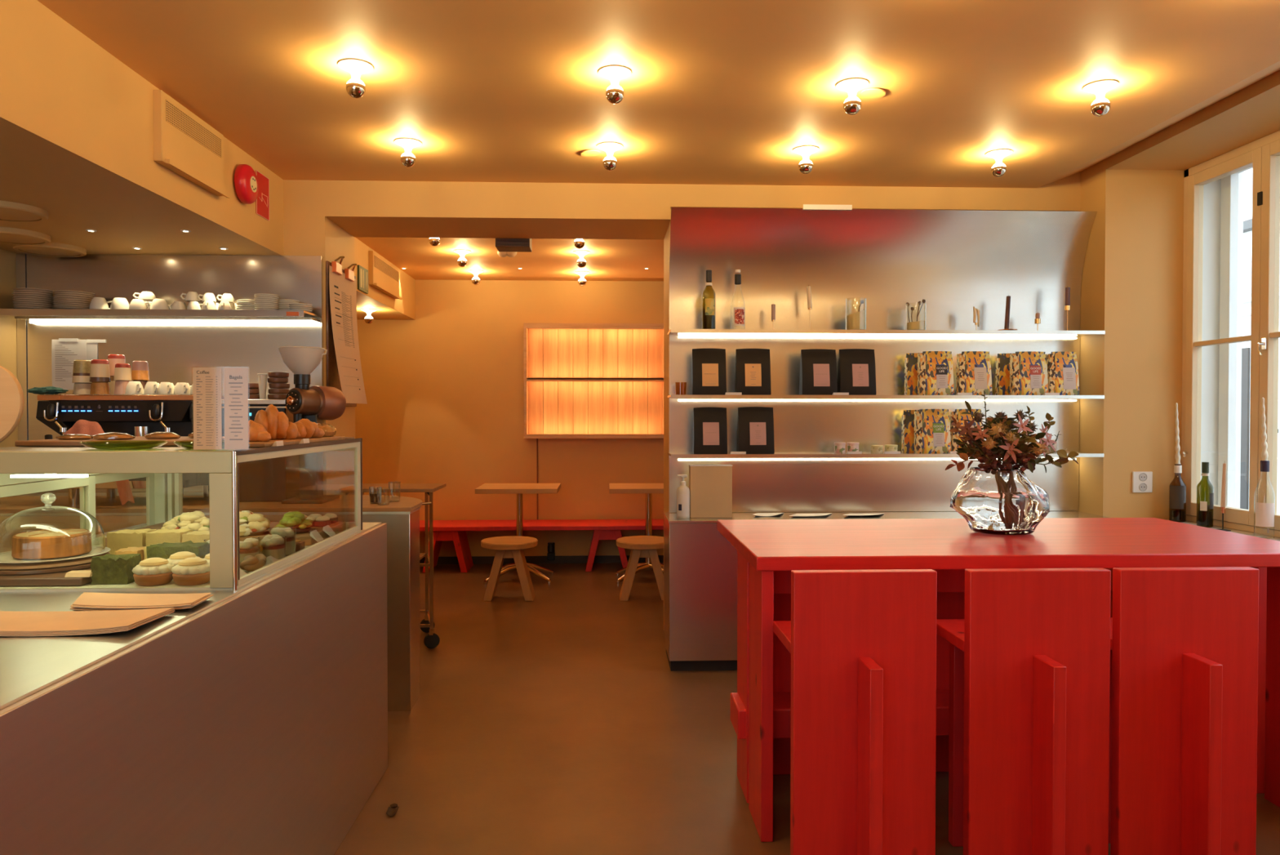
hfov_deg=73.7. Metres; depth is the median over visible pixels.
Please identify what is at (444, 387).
wall
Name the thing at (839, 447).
tin
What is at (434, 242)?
ceiling lamp
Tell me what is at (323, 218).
wall
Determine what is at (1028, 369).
coffee bag
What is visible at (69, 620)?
cutting board
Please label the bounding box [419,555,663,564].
baseboard
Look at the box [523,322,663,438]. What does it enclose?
box
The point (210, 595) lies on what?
sheet
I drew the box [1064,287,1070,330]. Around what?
candlestick
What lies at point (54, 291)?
plate
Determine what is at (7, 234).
ceiling speaker
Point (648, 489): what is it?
cafe table
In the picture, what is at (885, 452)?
price card
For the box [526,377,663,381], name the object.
shelf
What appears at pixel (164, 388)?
cup
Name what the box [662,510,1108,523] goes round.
countertop
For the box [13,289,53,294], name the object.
plate
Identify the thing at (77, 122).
wall
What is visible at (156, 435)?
pastry
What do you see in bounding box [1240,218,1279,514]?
house
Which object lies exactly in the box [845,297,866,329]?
glass jar
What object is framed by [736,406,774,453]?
coffee bag
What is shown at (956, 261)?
shelving unit
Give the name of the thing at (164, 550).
cake
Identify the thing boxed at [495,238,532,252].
vent box
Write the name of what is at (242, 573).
price tag
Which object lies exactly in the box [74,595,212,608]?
sheet
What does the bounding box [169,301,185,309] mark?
cup
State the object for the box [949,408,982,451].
coffee bag
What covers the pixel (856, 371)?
coffee bag
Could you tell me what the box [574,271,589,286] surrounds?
ceiling lamp
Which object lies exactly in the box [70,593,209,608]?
sheet
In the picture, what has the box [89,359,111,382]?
tumbler
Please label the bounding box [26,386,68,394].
plate
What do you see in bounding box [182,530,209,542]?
sponge cake
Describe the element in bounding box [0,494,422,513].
countertop
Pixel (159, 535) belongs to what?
sponge cake
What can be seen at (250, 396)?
bowl
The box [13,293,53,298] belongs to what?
plate
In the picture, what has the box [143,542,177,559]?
sponge cake
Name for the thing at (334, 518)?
slice
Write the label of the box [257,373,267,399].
paper cup
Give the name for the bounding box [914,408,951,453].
coffee bag
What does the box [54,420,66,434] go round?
tap
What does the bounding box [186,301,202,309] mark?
cup
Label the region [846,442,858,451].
tin
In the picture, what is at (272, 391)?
bowl
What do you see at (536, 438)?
cable conduit
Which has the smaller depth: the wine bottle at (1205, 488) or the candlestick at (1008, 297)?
the wine bottle at (1205, 488)
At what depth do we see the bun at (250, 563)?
2.29 m
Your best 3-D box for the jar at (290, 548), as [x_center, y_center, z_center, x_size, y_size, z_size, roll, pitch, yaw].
[-1.067,0.340,2.546,0.076,0.087,0.075,0,1,-2]
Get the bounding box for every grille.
[165,99,222,157]
[373,255,399,282]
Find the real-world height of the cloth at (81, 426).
0.404 m
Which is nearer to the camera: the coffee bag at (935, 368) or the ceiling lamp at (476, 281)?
the coffee bag at (935, 368)
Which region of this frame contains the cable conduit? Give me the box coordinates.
[536,438,537,519]
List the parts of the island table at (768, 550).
leg, leg, footrest rail, panel, leg, leg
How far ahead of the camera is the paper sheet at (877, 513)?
4.85 m
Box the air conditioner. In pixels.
[152,89,230,198]
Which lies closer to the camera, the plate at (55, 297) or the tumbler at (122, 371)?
the tumbler at (122, 371)
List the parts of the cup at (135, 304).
handle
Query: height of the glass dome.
0.162 m
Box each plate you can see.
[0,545,111,563]
[12,292,53,297]
[12,296,53,300]
[12,300,53,304]
[13,288,53,292]
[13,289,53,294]
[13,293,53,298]
[13,297,53,302]
[13,302,53,306]
[13,304,53,308]
[13,306,48,308]
[52,290,95,295]
[52,292,95,297]
[52,296,92,300]
[52,302,89,306]
[52,306,85,308]
[53,294,93,298]
[53,298,91,302]
[53,300,90,304]
[53,304,88,308]
[79,440,168,448]
[173,440,224,448]
[580,149,600,156]
[860,88,885,98]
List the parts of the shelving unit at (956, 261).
shelf, shelf, shelf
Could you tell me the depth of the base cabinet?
4.67 m
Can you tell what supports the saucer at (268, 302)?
on the saucer at (256, 304)
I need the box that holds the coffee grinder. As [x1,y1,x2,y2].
[277,346,346,503]
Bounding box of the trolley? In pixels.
[338,483,446,648]
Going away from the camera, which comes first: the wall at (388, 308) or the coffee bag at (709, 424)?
the coffee bag at (709, 424)
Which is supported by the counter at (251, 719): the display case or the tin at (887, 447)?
the display case
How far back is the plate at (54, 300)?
4.63 m
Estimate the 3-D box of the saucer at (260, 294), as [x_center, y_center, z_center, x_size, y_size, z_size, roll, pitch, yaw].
[-2.079,-0.729,4.750,0.128,0.016,0.128,0,1,-2]
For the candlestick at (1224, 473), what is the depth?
4.44 m
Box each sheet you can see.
[0,608,174,633]
[0,608,175,632]
[0,610,174,635]
[0,611,173,635]
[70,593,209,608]
[70,605,192,610]
[71,597,209,610]
[72,591,211,606]
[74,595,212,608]
[151,594,213,608]
[753,512,782,516]
[789,512,832,515]
[843,512,884,515]
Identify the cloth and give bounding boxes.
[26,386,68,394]
[64,419,134,505]
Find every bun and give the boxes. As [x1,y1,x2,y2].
[132,557,174,586]
[167,551,199,565]
[171,556,209,585]
[204,553,209,563]
[240,553,266,571]
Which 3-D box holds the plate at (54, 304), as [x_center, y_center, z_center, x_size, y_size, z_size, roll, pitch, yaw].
[-3.122,-0.667,4.708,0.200,0.016,0.200,0,1,-2]
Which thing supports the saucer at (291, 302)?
on the saucer at (280, 304)
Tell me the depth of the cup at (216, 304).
4.78 m
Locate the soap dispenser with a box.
[676,474,689,518]
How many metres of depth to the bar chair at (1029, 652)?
2.53 m
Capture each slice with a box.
[306,515,315,526]
[309,513,321,518]
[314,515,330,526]
[323,512,337,523]
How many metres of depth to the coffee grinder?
4.30 m
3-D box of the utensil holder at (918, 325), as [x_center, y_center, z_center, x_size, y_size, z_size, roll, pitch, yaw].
[1.586,-0.645,4.899,0.116,0.187,0.112,0,1,-2]
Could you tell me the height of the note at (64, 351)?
0.291 m
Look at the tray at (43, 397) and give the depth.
4.18 m
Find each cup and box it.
[88,297,111,309]
[110,297,128,309]
[124,381,143,394]
[128,298,151,309]
[132,291,155,301]
[143,381,159,394]
[146,298,168,309]
[157,382,173,394]
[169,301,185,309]
[173,382,190,394]
[180,291,199,302]
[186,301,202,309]
[189,382,193,394]
[197,293,216,302]
[201,300,216,309]
[213,302,219,309]
[216,293,234,302]
[217,301,231,309]
[229,302,237,309]
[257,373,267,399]
[1034,318,1040,324]
[1064,305,1070,310]
[1220,506,1225,513]
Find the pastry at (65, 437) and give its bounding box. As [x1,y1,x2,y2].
[54,434,93,439]
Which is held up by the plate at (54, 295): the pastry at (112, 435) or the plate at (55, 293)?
the plate at (55, 293)
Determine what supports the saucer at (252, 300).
on the saucer at (238, 302)
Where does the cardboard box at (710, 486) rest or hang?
on the base cabinet
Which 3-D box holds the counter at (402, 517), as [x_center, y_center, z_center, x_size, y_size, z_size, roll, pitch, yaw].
[-2.296,0.863,4.455,2.375,0.977,0.867,0,1,-2]
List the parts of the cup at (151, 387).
handle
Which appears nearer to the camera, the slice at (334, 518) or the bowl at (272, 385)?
the slice at (334, 518)
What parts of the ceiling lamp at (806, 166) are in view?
bulb, silvered crown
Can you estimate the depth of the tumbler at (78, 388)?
4.32 m
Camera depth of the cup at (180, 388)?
4.30 m
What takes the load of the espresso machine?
on the counter at (402, 517)
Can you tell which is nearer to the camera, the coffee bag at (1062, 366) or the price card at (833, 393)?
the price card at (833, 393)
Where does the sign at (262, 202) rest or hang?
attached to the wall at (77, 122)
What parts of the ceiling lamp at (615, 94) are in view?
bulb, silvered crown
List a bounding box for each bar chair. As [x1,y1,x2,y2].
[773,568,937,854]
[936,567,1111,854]
[1108,566,1258,854]
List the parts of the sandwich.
platter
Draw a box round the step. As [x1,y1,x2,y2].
[105,521,346,546]
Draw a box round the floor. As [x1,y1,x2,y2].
[333,562,1279,854]
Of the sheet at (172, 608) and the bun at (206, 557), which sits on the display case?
the bun at (206, 557)
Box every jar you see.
[239,537,260,563]
[257,533,286,559]
[268,525,296,556]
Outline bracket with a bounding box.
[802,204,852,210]
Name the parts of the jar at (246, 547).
glass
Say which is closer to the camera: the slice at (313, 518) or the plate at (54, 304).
the slice at (313, 518)
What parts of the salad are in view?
platter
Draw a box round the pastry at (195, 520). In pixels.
[160,511,209,530]
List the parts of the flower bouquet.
star flower, star flower, star flower, straw flower, straw flower, straw flower, star flower, straw flower, star flower, straw flower, star flower, star flower, star flower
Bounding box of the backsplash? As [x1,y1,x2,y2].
[15,253,324,492]
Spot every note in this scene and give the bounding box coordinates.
[51,337,86,389]
[86,339,105,359]
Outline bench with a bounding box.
[419,519,663,572]
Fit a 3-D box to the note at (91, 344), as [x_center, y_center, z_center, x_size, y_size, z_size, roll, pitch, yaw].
[-3.114,-0.398,4.854,0.145,0.206,0.004,0,1,-2]
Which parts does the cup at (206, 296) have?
handle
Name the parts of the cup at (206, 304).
handle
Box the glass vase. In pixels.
[949,466,1049,534]
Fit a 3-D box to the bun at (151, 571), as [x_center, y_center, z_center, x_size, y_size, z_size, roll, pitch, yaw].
[-1.218,0.358,2.138,0.092,0.063,0.092,0,1,-19]
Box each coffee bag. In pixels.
[691,348,726,395]
[692,407,727,453]
[734,348,771,395]
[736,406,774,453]
[799,348,837,395]
[836,348,876,395]
[901,409,919,452]
[903,352,922,395]
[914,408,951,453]
[917,351,954,395]
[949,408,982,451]
[955,351,992,395]
[995,353,1011,395]
[1009,351,1048,395]
[1045,351,1079,395]
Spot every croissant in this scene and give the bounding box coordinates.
[248,419,271,441]
[253,404,297,439]
[293,418,324,438]
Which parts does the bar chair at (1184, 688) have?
leg, seat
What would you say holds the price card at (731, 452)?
on the shelving unit at (956, 261)
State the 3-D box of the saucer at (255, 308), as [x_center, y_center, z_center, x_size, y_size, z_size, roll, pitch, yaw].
[-2.077,-0.655,4.749,0.128,0.016,0.128,0,1,-2]
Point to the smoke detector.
(502, 254)
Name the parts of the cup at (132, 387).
handle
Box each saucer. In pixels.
[235,301,256,303]
[235,306,255,309]
[236,299,255,302]
[236,303,255,305]
[236,305,254,307]
[253,295,279,298]
[253,297,279,300]
[253,302,278,306]
[254,293,279,297]
[254,299,279,302]
[254,301,279,304]
[254,304,279,307]
[254,306,279,310]
[256,308,276,310]
[277,301,297,303]
[278,299,299,302]
[278,302,290,305]
[288,302,312,306]
[288,305,312,307]
[288,306,312,310]
[288,308,312,311]
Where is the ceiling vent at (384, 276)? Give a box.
[368,250,402,299]
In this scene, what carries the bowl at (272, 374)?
on the bowl at (270, 380)
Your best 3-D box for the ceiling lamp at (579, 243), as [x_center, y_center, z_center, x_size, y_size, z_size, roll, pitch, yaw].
[-0.420,-1.298,5.899,0.132,0.124,0.132,0,1,-2]
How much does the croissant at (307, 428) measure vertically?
0.064 m
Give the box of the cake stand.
[0,551,110,575]
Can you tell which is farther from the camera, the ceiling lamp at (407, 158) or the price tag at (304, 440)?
the ceiling lamp at (407, 158)
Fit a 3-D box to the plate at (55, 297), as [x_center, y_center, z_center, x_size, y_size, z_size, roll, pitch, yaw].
[-3.121,-0.701,4.706,0.200,0.016,0.200,0,1,-2]
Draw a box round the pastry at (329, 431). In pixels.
[317,422,336,436]
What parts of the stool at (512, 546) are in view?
leg, seat, leg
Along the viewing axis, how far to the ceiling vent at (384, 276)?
6.76 m
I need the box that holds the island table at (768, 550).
[717,517,1279,841]
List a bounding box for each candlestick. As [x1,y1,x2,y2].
[771,302,775,328]
[806,284,812,328]
[973,306,980,326]
[1000,294,1017,329]
[1034,312,1040,330]
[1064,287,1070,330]
[1217,460,1231,531]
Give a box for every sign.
[255,169,269,220]
[357,264,368,293]
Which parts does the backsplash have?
trim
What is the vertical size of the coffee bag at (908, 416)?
0.249 m
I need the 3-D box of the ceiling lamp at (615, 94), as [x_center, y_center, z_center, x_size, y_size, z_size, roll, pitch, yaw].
[-0.099,-1.341,3.369,0.132,0.124,0.132,0,1,-2]
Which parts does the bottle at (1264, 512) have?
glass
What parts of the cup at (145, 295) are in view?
handle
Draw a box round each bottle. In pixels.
[702,270,715,328]
[730,269,745,328]
[1168,402,1186,522]
[1196,462,1213,527]
[1253,397,1275,538]
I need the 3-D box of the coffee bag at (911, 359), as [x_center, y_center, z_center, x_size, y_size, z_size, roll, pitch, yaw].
[1.640,-0.310,4.983,0.179,0.249,0.065,0,1,-2]
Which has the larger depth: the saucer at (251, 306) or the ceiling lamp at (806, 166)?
the saucer at (251, 306)
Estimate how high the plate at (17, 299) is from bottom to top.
0.016 m
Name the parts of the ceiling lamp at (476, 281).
silvered crown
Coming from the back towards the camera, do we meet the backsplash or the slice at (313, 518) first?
the backsplash
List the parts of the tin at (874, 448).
lid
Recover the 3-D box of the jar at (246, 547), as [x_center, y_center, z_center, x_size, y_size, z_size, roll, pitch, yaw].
[-1.103,0.349,2.388,0.076,0.075,0.075,0,1,-2]
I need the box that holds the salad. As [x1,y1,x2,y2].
[274,511,313,533]
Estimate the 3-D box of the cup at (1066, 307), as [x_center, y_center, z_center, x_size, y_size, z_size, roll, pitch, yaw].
[2.473,-0.691,4.935,0.031,0.026,0.031,0,1,-2]
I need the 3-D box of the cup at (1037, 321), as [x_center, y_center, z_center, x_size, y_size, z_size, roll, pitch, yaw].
[2.297,-0.614,4.929,0.032,0.028,0.032,0,1,-2]
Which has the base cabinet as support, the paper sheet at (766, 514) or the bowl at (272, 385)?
the paper sheet at (766, 514)
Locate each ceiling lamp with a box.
[337,58,373,97]
[360,308,377,324]
[394,137,422,167]
[429,237,439,246]
[453,248,471,266]
[468,269,483,284]
[573,239,584,248]
[573,250,590,267]
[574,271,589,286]
[596,142,622,170]
[598,65,631,103]
[792,145,818,173]
[835,78,869,115]
[985,148,1013,177]
[1082,80,1119,116]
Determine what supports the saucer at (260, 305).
on the saucer at (255, 308)
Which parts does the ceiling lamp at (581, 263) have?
silvered crown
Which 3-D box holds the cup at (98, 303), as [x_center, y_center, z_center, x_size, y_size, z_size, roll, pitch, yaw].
[-2.965,-0.674,4.689,0.094,0.076,0.109,1,1,31]
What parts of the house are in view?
cornice, moulding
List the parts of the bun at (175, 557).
bun lid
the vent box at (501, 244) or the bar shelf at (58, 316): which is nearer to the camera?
the bar shelf at (58, 316)
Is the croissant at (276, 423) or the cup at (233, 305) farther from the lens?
the cup at (233, 305)
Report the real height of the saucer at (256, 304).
0.016 m
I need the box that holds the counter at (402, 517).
[0,492,422,711]
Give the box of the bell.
[234,164,258,204]
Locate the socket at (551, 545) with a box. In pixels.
[546,542,555,559]
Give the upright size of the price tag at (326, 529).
0.033 m
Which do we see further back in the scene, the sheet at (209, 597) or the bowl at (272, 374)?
the bowl at (272, 374)
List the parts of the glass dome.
knob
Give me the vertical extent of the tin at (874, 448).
0.046 m
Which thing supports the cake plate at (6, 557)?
on the cake stand
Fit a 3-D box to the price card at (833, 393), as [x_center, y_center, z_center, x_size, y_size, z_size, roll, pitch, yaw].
[1.133,-0.190,4.819,0.087,0.014,0.028,0,1,-2]
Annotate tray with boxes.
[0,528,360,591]
[37,395,224,400]
[65,478,196,488]
[338,483,446,492]
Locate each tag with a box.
[64,569,92,577]
[240,568,246,577]
[266,555,279,564]
[271,440,283,446]
[286,311,298,315]
[298,438,309,443]
[309,529,323,542]
[322,524,335,536]
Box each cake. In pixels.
[11,527,92,559]
[89,553,141,584]
[106,528,156,554]
[115,546,146,560]
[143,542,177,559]
[145,528,193,546]
[146,540,209,559]
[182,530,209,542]
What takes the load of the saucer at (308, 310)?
on the bar shelf at (58, 316)
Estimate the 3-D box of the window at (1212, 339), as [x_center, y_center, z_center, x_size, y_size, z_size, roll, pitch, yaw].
[3.251,-0.454,3.161,0.439,2.070,3.468,0,1,-1]
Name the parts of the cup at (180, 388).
handle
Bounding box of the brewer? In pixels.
[221,399,299,502]
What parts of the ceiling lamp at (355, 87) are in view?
bulb, silvered crown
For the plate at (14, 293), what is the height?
0.016 m
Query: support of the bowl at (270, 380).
on the bowl at (272, 385)
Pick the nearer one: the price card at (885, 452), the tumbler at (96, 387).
the tumbler at (96, 387)
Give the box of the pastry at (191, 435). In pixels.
[187,432,193,438]
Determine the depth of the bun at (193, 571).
2.11 m
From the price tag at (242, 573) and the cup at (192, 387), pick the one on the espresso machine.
the cup at (192, 387)
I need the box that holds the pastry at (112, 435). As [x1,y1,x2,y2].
[90,431,135,439]
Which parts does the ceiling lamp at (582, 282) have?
silvered crown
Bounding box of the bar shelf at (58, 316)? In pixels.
[0,308,320,324]
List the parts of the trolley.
rail, rail, push handle, post, post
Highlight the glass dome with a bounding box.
[0,493,105,561]
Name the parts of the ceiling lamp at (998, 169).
bulb, silvered crown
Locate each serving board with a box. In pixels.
[14,435,224,446]
[248,435,345,447]
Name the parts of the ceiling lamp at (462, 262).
silvered crown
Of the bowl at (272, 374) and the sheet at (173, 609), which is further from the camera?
the bowl at (272, 374)
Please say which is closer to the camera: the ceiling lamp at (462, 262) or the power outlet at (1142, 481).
the power outlet at (1142, 481)
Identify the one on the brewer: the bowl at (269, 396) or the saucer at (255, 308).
the bowl at (269, 396)
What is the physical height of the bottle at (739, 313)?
0.344 m
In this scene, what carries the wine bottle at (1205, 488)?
on the window sill at (1235, 531)
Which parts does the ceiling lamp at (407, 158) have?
bulb, silvered crown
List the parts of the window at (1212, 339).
handle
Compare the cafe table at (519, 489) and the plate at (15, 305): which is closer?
the plate at (15, 305)
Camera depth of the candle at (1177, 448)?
4.79 m
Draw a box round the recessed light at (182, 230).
[180,229,191,232]
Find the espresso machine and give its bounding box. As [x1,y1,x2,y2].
[35,394,224,504]
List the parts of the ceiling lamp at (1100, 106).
bulb, silvered crown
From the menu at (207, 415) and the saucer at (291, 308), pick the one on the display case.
the menu at (207, 415)
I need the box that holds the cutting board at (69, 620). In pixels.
[0,607,173,631]
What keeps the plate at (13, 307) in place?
on the bar shelf at (58, 316)
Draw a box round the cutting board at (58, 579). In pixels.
[0,568,92,586]
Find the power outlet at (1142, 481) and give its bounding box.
[1132,471,1152,492]
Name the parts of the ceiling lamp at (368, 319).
silvered crown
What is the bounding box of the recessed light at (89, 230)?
[85,229,96,231]
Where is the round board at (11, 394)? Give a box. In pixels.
[0,364,24,442]
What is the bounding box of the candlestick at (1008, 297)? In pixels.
[1000,294,1017,329]
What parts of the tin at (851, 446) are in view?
lid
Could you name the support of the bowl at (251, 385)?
on the bowl at (251, 391)
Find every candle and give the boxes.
[771,302,775,319]
[806,284,812,307]
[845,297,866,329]
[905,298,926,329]
[1004,294,1010,328]
[1035,312,1039,318]
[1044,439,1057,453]
[1065,287,1070,305]
[1174,402,1180,463]
[1220,460,1226,506]
[1261,397,1268,460]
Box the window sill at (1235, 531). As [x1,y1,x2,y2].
[1166,519,1279,541]
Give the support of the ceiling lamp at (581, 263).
attached to the ceiling at (549, 259)
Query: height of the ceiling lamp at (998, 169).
0.124 m
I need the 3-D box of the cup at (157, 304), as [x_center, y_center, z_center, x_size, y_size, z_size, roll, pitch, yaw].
[-2.644,-0.670,4.692,0.109,0.068,0.094,1,1,44]
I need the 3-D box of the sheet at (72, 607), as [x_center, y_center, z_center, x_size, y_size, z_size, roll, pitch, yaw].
[-1.140,0.394,1.921,0.315,0.008,0.141,0,1,-2]
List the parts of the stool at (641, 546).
leg, seat, leg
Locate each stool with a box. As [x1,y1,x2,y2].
[480,535,537,600]
[616,535,663,600]
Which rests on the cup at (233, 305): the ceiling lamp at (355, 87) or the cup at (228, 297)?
the cup at (228, 297)
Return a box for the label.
[734,308,744,324]
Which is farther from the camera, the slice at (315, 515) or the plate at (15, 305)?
the plate at (15, 305)
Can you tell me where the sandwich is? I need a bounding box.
[239,510,271,536]
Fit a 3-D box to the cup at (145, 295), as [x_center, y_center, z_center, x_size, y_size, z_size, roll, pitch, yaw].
[-2.745,-0.731,4.740,0.088,0.044,0.102,1,1,32]
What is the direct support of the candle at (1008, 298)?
on the candlestick at (1008, 297)
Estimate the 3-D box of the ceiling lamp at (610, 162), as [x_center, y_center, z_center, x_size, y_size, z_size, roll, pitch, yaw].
[-0.151,-1.355,4.297,0.132,0.124,0.132,0,1,-2]
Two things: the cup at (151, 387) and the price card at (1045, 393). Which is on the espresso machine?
the cup at (151, 387)
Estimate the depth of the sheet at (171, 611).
1.65 m
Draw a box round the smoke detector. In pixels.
[497,250,516,257]
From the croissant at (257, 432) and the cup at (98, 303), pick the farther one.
the cup at (98, 303)
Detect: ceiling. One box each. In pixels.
[37,0,1279,187]
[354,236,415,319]
[355,236,663,280]
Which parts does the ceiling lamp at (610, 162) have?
bulb, silvered crown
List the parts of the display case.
sliding door, sliding door, glass, panel, corner rod, frame, frame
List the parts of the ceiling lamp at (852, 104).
bulb, silvered crown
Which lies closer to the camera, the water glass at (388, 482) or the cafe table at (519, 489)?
the water glass at (388, 482)
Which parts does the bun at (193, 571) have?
bun lid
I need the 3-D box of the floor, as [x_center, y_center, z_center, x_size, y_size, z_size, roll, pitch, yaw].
[-0.206,1.410,2.616,8.200,0.060,11.600,0,1,-2]
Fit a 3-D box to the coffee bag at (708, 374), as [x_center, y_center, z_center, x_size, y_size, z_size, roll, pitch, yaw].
[0.391,-0.317,4.847,0.194,0.266,0.082,0,1,-2]
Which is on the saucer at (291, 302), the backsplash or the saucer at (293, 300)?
the saucer at (293, 300)
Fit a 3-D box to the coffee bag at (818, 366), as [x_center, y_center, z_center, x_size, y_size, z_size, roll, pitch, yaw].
[1.019,-0.316,4.872,0.202,0.264,0.082,0,1,-2]
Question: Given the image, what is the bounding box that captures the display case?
[0,437,362,591]
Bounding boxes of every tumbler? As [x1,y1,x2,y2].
[71,360,91,382]
[72,382,91,394]
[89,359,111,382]
[89,381,110,394]
[107,354,125,375]
[108,375,115,394]
[113,363,132,380]
[114,380,129,394]
[131,360,149,380]
[133,379,147,389]
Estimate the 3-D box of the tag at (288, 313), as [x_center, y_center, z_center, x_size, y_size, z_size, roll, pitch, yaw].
[-1.878,-0.614,4.611,0.065,0.022,0.006,0,1,-2]
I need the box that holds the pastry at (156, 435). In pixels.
[144,431,180,439]
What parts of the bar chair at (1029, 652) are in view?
seat, leg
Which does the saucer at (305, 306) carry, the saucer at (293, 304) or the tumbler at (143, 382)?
the saucer at (293, 304)
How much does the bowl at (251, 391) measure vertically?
0.026 m
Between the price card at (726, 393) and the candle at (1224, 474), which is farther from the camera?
the price card at (726, 393)
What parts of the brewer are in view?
chrome trim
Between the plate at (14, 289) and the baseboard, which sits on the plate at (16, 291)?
the plate at (14, 289)
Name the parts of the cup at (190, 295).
handle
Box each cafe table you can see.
[475,483,560,584]
[608,483,663,583]
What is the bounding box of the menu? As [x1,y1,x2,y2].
[325,256,367,406]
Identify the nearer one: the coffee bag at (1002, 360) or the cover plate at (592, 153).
the cover plate at (592, 153)
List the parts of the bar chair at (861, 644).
seat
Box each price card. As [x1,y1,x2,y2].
[724,392,742,395]
[730,451,746,453]
[831,392,848,395]
[845,451,862,453]
[883,451,900,453]
[955,392,972,395]
[1042,392,1059,395]
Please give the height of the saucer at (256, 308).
0.016 m
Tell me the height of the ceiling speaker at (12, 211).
0.028 m
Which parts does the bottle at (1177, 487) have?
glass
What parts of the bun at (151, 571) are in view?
bun lid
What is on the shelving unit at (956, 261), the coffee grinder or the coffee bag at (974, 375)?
the coffee bag at (974, 375)
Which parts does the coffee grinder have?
plate, spout, plate, motor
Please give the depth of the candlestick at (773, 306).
4.86 m
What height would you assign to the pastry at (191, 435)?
0.023 m
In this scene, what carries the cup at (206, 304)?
on the bar shelf at (58, 316)
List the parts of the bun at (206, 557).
bun lid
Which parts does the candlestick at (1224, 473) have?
stem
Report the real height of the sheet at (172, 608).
0.011 m
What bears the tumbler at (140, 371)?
on the tumbler at (143, 382)
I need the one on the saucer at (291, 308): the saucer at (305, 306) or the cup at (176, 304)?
the saucer at (305, 306)
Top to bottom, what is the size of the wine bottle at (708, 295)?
0.338 m
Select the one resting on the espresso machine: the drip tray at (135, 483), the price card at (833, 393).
the drip tray at (135, 483)
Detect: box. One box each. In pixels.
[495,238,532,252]
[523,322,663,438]
[688,464,732,517]
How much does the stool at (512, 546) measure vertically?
0.453 m
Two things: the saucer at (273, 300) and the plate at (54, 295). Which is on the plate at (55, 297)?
the plate at (54, 295)
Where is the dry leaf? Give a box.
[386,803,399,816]
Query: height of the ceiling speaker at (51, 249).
0.028 m
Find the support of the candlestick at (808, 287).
on the shelving unit at (956, 261)
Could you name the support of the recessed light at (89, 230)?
in the wall at (77, 122)
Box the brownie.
[294,539,305,551]
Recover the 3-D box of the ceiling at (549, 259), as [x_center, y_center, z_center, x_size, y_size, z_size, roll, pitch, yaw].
[-0.534,-1.506,6.912,4.900,0.260,2.700,0,1,-2]
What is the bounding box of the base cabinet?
[662,510,1108,671]
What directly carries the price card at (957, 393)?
on the shelving unit at (956, 261)
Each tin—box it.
[834,442,845,453]
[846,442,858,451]
[870,444,883,453]
[884,444,897,451]
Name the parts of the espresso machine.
portafilter handle, lever frame, lever knob, panel, control panel, lever frame, lever knob, panel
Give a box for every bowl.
[248,382,258,388]
[248,388,259,394]
[248,394,259,399]
[266,377,288,382]
[267,371,288,377]
[267,394,286,399]
[268,382,289,388]
[268,388,288,394]
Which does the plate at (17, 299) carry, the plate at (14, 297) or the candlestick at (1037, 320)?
the plate at (14, 297)
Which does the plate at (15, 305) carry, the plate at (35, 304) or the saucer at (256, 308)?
the plate at (35, 304)
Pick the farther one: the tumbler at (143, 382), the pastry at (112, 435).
the tumbler at (143, 382)
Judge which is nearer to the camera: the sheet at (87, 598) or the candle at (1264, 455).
the sheet at (87, 598)
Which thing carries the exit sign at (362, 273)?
attached to the wall at (388, 308)
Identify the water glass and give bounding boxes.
[368,485,382,503]
[377,486,390,505]
[388,481,400,502]
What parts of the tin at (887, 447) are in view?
lid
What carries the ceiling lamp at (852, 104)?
attached to the ceiling at (716, 91)
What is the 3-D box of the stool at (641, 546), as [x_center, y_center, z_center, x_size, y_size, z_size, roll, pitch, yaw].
[0.033,1.092,6.604,0.436,0.453,0.436,0,1,-2]
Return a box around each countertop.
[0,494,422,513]
[0,522,382,710]
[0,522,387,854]
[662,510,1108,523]
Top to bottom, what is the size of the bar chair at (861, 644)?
0.957 m
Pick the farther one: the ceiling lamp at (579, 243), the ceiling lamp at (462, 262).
the ceiling lamp at (462, 262)
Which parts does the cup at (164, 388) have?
handle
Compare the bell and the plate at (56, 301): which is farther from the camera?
the plate at (56, 301)
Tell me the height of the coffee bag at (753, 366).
0.266 m
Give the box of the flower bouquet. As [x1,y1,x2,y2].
[945,390,1079,472]
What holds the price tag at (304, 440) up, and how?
on the display case
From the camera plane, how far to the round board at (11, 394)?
2.20 m
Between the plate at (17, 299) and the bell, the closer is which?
the bell
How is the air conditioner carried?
in the wall at (77, 122)
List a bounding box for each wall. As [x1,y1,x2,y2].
[0,0,284,255]
[0,248,18,485]
[183,171,1080,511]
[355,280,663,556]
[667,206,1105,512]
[1076,70,1279,519]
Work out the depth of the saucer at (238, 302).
4.71 m
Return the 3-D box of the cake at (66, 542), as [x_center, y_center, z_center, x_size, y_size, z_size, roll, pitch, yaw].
[-1.562,0.306,2.268,0.176,0.059,0.176,0,1,-2]
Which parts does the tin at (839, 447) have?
lid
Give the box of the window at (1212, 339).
[1181,130,1279,537]
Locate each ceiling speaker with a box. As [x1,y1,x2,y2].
[0,200,48,222]
[0,226,51,244]
[13,241,86,257]
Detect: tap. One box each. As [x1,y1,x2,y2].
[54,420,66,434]
[160,421,171,431]

